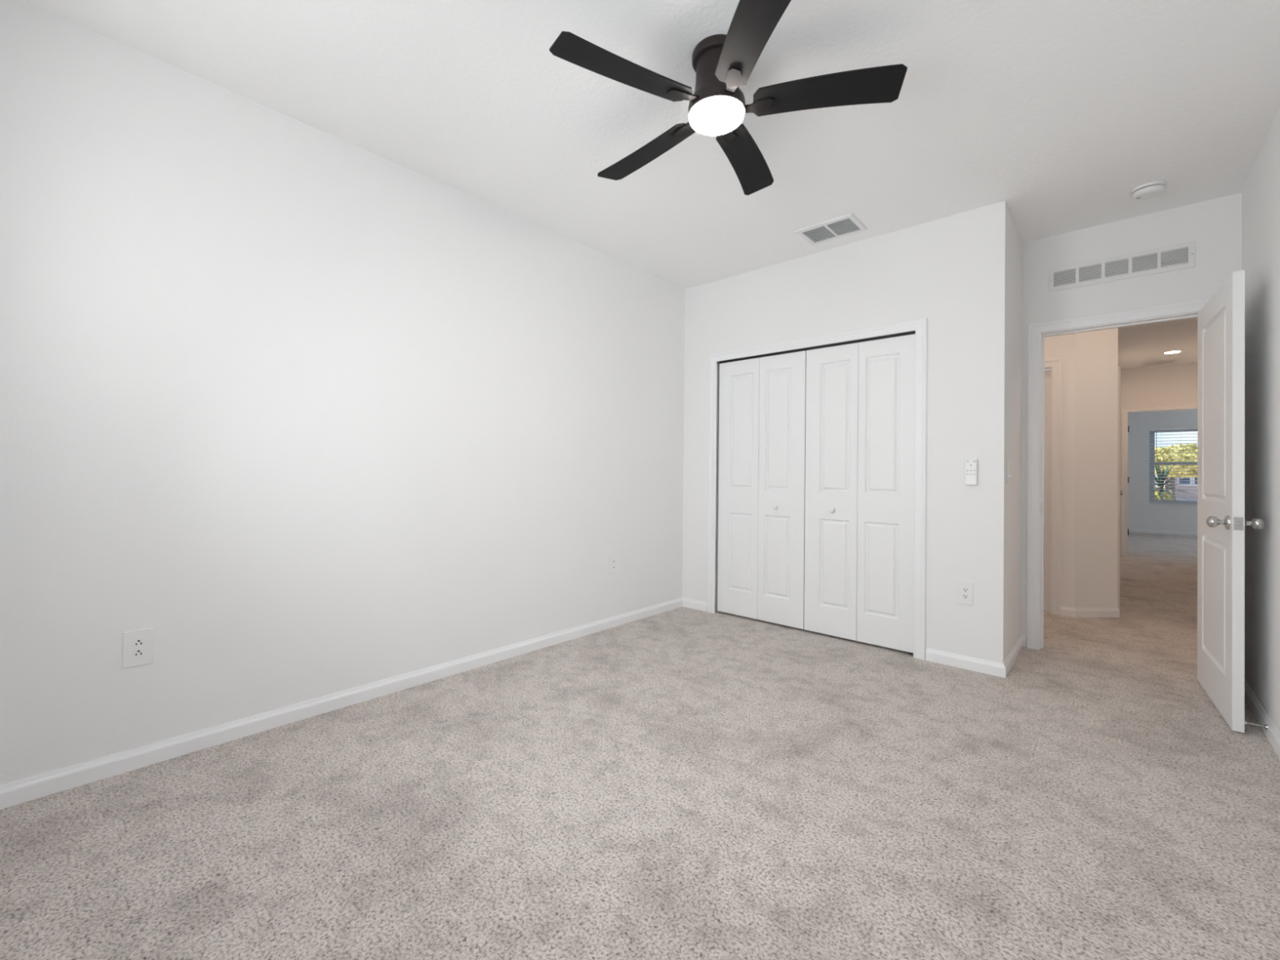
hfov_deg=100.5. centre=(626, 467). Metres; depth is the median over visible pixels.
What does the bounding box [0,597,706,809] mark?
baseboard
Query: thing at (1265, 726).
door stop
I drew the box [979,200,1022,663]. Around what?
wall
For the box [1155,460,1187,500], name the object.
yucca plant
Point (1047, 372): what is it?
door
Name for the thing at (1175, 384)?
wall
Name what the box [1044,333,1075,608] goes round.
wall
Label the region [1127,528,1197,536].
baseboard
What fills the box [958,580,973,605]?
wall outlet
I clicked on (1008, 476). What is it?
light switch
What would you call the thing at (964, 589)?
receptacle
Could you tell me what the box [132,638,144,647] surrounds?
receptacle
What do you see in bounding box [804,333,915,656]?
door
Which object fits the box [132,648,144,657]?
receptacle
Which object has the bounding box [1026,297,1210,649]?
door frame
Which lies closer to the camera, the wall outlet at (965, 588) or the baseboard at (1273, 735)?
the baseboard at (1273, 735)
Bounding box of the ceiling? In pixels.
[22,0,1279,368]
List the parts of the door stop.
rod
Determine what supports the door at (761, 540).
hanging from the closet track
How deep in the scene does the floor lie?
1.78 m
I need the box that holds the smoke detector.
[1130,181,1166,199]
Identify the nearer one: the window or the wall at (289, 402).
the wall at (289, 402)
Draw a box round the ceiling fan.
[549,0,906,195]
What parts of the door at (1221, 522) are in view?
knob, latch plate, knob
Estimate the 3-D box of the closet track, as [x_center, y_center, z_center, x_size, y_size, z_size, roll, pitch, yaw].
[1.320,-0.878,3.915,1.478,0.030,0.030,0,-1,43]
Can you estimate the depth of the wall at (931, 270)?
3.41 m
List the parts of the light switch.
plate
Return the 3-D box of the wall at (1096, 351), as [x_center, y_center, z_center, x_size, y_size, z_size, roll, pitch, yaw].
[3.895,-0.143,4.428,0.416,2.740,0.116,1,0,-10]
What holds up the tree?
on the ground
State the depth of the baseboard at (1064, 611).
4.37 m
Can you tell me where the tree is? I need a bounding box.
[1155,442,1197,500]
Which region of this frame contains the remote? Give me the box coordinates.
[964,458,977,484]
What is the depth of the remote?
3.15 m
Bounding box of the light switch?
[1006,461,1011,483]
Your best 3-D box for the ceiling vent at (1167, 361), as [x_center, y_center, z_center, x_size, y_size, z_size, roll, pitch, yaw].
[7.294,-1.447,7.287,0.340,0.012,0.400,0,-1,43]
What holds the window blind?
attached to the window
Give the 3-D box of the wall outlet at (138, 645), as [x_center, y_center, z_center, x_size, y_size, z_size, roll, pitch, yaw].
[-1.867,0.688,2.037,0.008,0.137,0.088,0,-1,43]
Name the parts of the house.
pane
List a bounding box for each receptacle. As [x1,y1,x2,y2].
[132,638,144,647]
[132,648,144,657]
[962,587,968,592]
[962,594,968,599]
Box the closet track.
[719,330,915,363]
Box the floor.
[0,532,1279,959]
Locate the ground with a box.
[1155,486,1197,501]
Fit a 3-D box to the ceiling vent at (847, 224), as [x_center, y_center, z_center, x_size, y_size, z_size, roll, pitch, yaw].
[1.327,-1.543,3.458,0.360,0.012,0.274,0,-1,43]
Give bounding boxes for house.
[1164,476,1197,499]
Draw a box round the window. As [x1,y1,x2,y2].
[1147,428,1197,506]
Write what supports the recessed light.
in the ceiling
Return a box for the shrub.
[1155,487,1174,500]
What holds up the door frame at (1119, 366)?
attached to the wall
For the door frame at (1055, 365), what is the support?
attached to the wall at (1064, 346)
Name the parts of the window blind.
rail, ladder cord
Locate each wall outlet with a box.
[122,627,154,668]
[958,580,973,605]
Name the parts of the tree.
crown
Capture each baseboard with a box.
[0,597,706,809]
[925,635,1026,678]
[1060,599,1119,617]
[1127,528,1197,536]
[1244,680,1279,759]
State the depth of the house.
35.02 m
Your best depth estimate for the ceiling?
2.29 m
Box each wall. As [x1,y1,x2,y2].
[0,0,684,785]
[682,207,982,658]
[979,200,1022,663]
[1020,192,1241,635]
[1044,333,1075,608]
[1075,328,1118,608]
[1120,362,1197,551]
[1127,409,1197,532]
[1241,106,1279,733]
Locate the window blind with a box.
[1150,426,1197,504]
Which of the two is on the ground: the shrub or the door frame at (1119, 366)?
the shrub
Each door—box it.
[717,351,806,629]
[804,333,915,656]
[1043,369,1050,611]
[1197,270,1264,733]
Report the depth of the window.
11.03 m
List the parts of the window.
sill, sash, sash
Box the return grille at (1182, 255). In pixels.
[1048,240,1195,292]
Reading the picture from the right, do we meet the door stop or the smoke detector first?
the door stop
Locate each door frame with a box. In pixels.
[706,317,927,660]
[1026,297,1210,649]
[1044,357,1062,615]
[1117,365,1120,607]
[1120,403,1197,556]
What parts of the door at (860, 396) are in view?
knob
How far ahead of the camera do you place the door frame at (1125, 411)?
7.76 m
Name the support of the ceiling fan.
hanging from the ceiling
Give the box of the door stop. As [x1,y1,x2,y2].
[1244,720,1267,729]
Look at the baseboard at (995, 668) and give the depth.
3.18 m
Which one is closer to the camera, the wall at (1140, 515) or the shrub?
the wall at (1140, 515)
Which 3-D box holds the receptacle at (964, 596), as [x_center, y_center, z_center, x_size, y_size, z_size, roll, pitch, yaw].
[2.021,0.767,3.176,0.035,0.028,0.004,0,-1,43]
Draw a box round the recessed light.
[1162,350,1182,353]
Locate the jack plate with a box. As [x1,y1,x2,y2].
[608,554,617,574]
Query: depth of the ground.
34.31 m
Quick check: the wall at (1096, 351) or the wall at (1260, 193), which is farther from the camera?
the wall at (1096, 351)
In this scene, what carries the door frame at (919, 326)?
attached to the wall at (931, 270)
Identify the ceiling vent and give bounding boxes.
[795,213,866,245]
[1142,357,1178,366]

